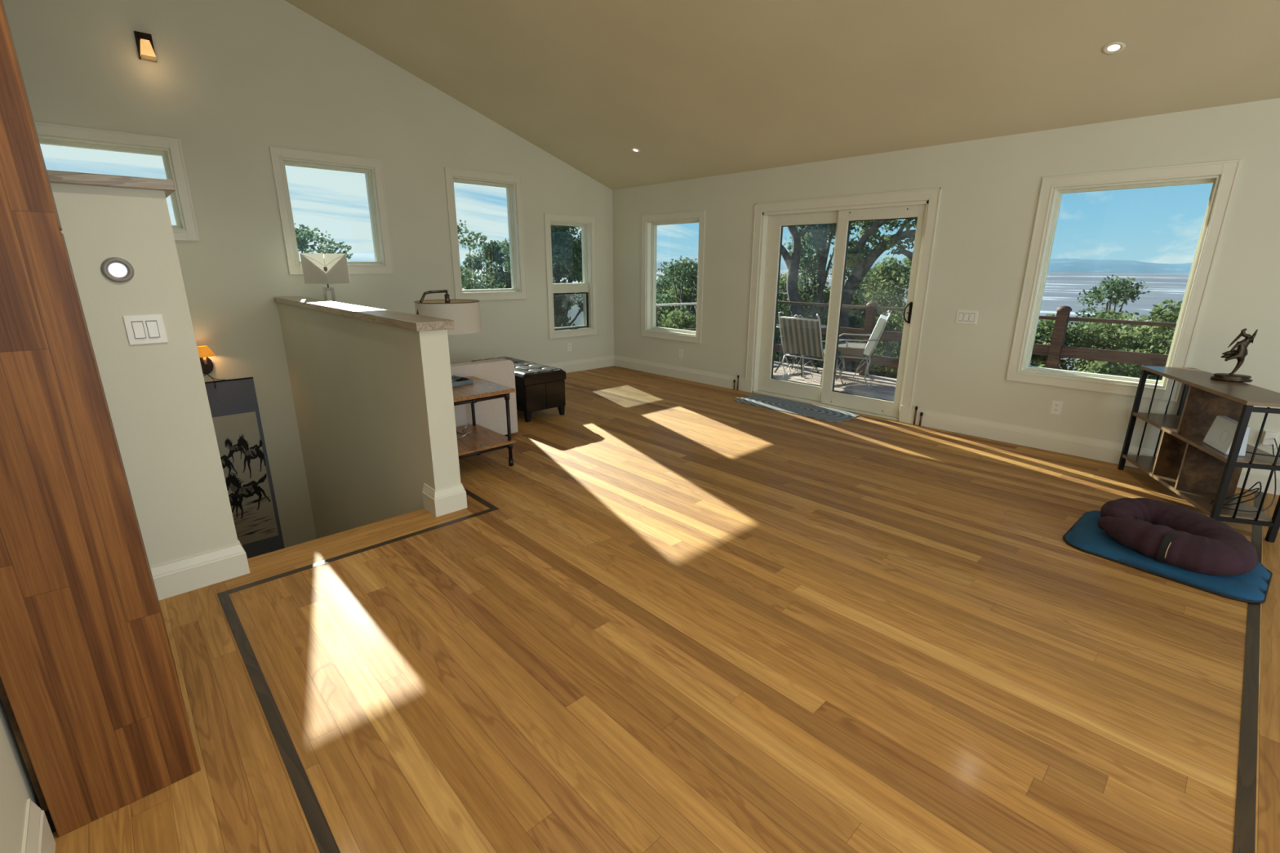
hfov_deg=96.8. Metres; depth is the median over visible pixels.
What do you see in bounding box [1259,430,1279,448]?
wall outlet
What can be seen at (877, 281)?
tree
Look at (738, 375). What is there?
pipe stub
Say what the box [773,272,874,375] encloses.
tree
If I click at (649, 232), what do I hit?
window
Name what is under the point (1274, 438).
power cable
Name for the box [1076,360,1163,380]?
tree
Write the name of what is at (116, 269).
step light
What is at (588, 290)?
window
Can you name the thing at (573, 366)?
baseboard
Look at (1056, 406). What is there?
wall outlet
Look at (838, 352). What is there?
seat cushion
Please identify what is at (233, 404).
scroll
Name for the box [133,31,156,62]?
wall sconce
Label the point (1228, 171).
window
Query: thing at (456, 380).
book
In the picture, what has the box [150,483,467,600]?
baseboard
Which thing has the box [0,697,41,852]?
wall
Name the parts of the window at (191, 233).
sash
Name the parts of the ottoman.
lid, leg, leg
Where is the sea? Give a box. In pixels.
[462,269,1189,370]
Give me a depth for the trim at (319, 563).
3.06 m
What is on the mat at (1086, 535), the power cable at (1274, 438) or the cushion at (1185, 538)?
the cushion at (1185, 538)
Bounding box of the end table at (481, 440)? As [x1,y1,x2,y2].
[452,376,515,466]
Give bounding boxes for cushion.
[780,317,823,357]
[789,348,840,357]
[837,342,866,356]
[863,314,887,355]
[1097,497,1257,576]
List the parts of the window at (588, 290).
sash, screen frame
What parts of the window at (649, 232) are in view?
sash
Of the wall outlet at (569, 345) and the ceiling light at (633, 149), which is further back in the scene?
the wall outlet at (569, 345)
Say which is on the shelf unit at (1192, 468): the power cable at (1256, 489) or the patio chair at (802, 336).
the power cable at (1256, 489)
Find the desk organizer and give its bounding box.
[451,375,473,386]
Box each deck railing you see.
[656,302,696,331]
[774,301,1176,375]
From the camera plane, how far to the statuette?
3.59 m
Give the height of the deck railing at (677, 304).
1.030 m
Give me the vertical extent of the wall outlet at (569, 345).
0.116 m
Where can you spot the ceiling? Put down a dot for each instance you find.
(701, 88)
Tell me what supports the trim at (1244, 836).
in the floor
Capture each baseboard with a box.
[21,798,55,852]
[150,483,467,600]
[542,355,613,373]
[613,355,1279,495]
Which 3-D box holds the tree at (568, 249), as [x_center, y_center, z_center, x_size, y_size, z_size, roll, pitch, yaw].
[-2.359,-2.595,16.186,3.885,6.828,4.047,7,17,23]
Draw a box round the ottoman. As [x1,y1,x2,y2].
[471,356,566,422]
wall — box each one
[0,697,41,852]
[2,0,613,547]
[46,169,238,566]
[273,296,461,538]
[612,97,1279,455]
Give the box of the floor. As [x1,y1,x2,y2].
[52,365,1279,852]
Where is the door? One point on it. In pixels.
(762, 381)
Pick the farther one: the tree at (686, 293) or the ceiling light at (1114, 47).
the tree at (686, 293)
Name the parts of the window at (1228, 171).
sash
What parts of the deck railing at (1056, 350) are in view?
rail, post, rail, rail, post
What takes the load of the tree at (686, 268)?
on the hillside
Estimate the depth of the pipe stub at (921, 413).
5.51 m
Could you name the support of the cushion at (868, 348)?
on the patio chair at (853, 350)
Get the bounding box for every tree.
[294,222,353,259]
[457,219,506,289]
[460,240,561,325]
[496,225,583,327]
[656,255,697,328]
[656,264,695,312]
[656,285,697,327]
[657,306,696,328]
[673,270,697,314]
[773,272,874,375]
[775,225,817,366]
[777,221,868,367]
[821,267,906,354]
[835,218,917,372]
[851,256,911,377]
[851,302,906,377]
[887,368,897,378]
[1030,361,1044,367]
[1040,275,1150,368]
[1073,324,1173,371]
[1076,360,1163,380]
[1086,299,1182,373]
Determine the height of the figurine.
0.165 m
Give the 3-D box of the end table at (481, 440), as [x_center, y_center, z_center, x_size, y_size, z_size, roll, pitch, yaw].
[-1.375,-0.002,4.353,0.595,0.610,0.655,-14,21,-41]
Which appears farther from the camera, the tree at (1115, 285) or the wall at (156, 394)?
the tree at (1115, 285)
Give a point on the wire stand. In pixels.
(464, 433)
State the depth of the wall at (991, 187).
4.86 m
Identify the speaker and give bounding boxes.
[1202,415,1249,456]
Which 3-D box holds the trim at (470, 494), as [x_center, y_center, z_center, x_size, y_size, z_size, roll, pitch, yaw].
[-2.142,0.167,4.865,0.040,0.004,3.515,-14,21,-41]
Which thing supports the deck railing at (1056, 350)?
on the deck
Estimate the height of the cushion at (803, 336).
0.492 m
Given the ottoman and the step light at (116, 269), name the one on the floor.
the ottoman
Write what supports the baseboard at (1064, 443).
attached to the wall at (991, 187)
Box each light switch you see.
[122,314,168,345]
[955,310,978,324]
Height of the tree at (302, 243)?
6.389 m
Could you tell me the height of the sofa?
0.820 m
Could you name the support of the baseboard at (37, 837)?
attached to the wall at (16, 787)
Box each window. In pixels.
[34,121,199,240]
[269,146,394,275]
[444,167,527,300]
[543,213,597,338]
[640,209,706,343]
[1005,159,1242,401]
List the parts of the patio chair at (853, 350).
armrest, armrest, leg, leg, frame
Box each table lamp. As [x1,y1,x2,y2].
[299,253,350,302]
[413,289,481,334]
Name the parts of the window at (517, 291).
sash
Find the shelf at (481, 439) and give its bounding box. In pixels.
[456,423,515,456]
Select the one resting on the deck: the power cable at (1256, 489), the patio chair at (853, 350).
the patio chair at (853, 350)
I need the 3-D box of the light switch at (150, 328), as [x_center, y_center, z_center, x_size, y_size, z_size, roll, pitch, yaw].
[-2.100,-0.412,2.413,0.128,0.122,0.013,-14,21,-41]
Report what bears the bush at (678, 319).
on the hillside
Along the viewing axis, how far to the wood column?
1.44 m
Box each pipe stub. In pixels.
[737,374,739,390]
[913,406,917,425]
[919,412,923,426]
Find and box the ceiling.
[284,0,1279,190]
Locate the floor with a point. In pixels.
(688, 616)
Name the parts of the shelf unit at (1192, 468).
rod, frame, rod, shelf, shelf, shelf, shelf, frame, rod, rod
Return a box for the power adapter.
[1262,431,1278,446]
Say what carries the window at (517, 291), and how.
in the wall at (233, 81)
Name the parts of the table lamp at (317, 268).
lamp shade, open stem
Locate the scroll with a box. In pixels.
[204,377,284,558]
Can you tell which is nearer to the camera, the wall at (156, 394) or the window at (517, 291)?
the wall at (156, 394)
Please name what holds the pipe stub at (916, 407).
on the floor
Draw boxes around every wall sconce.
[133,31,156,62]
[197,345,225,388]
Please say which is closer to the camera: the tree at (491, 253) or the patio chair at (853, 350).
the patio chair at (853, 350)
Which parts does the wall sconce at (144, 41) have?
lamp shade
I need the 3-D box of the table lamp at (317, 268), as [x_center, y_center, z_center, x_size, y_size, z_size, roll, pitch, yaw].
[-3.033,-1.184,5.571,0.276,0.985,0.276,5,17,16]
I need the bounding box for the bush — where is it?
[1029,309,1170,372]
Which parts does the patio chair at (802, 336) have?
leg, leg, frame, leg, armrest, leg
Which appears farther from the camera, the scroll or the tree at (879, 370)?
the tree at (879, 370)
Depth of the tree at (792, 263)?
11.77 m
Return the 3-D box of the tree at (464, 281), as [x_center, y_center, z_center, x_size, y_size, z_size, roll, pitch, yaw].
[-4.455,-1.665,13.574,3.114,6.454,2.887,-1,16,-5]
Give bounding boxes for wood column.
[0,0,200,836]
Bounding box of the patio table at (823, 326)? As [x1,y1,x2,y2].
[773,324,826,377]
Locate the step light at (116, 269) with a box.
[101,257,133,282]
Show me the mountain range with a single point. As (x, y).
(1066, 264)
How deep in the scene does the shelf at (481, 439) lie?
4.34 m
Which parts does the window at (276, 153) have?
sash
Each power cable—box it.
[1210,444,1275,512]
[1222,481,1262,506]
[1245,438,1279,457]
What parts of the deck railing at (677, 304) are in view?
rail, rail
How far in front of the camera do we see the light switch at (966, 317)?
5.08 m
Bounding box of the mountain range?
[325,252,1192,273]
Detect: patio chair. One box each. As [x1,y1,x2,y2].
[777,311,848,385]
[821,310,891,388]
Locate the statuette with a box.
[1210,328,1257,382]
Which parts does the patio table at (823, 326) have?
leg, leg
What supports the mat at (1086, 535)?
on the floor
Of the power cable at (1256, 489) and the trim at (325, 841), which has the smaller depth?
the trim at (325, 841)
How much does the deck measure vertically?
0.050 m
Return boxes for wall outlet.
[567,342,571,351]
[679,349,683,358]
[1049,400,1062,415]
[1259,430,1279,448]
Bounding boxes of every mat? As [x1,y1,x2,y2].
[734,394,859,422]
[1062,510,1272,603]
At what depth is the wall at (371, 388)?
4.17 m
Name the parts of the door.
fixed panel, sliding panel, handle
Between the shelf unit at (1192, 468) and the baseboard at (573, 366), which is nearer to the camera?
the shelf unit at (1192, 468)
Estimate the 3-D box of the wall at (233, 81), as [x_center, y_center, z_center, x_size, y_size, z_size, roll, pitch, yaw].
[-3.369,-1.395,5.868,8.000,7.947,0.160,-14,21,-41]
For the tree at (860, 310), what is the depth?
20.38 m
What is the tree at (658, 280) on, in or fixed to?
on the hillside
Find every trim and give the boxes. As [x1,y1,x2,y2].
[217,591,340,852]
[226,506,499,594]
[464,488,495,508]
[1232,490,1262,852]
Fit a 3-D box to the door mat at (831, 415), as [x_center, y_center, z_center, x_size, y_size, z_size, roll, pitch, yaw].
[1.688,-0.213,6.231,0.505,0.008,1.330,-14,21,-41]
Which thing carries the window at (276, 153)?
in the wall at (233, 81)
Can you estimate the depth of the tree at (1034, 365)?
10.59 m
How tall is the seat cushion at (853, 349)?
0.120 m
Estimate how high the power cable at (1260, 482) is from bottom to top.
0.178 m
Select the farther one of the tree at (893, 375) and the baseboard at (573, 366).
the tree at (893, 375)
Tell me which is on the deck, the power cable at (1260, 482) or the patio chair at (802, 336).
the patio chair at (802, 336)
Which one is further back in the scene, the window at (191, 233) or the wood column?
the window at (191, 233)
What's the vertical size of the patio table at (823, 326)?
0.726 m
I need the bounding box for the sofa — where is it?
[450,358,518,435]
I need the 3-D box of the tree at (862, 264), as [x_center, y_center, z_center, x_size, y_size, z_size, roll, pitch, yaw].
[4.241,-1.034,10.178,1.164,6.648,2.059,-14,21,-41]
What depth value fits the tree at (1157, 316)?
11.11 m
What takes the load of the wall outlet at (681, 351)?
attached to the wall at (991, 187)
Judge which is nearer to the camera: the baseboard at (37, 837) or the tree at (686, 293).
the baseboard at (37, 837)
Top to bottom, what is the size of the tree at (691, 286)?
6.008 m
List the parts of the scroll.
hanging rod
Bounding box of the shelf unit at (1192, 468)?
[1117,365,1279,542]
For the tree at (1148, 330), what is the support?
on the hillside
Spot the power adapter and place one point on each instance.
(1268, 437)
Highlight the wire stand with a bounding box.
[456,422,471,438]
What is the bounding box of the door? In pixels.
[744,187,942,423]
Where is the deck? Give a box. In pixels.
[773,361,896,399]
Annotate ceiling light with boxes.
[631,147,639,152]
[1102,41,1125,54]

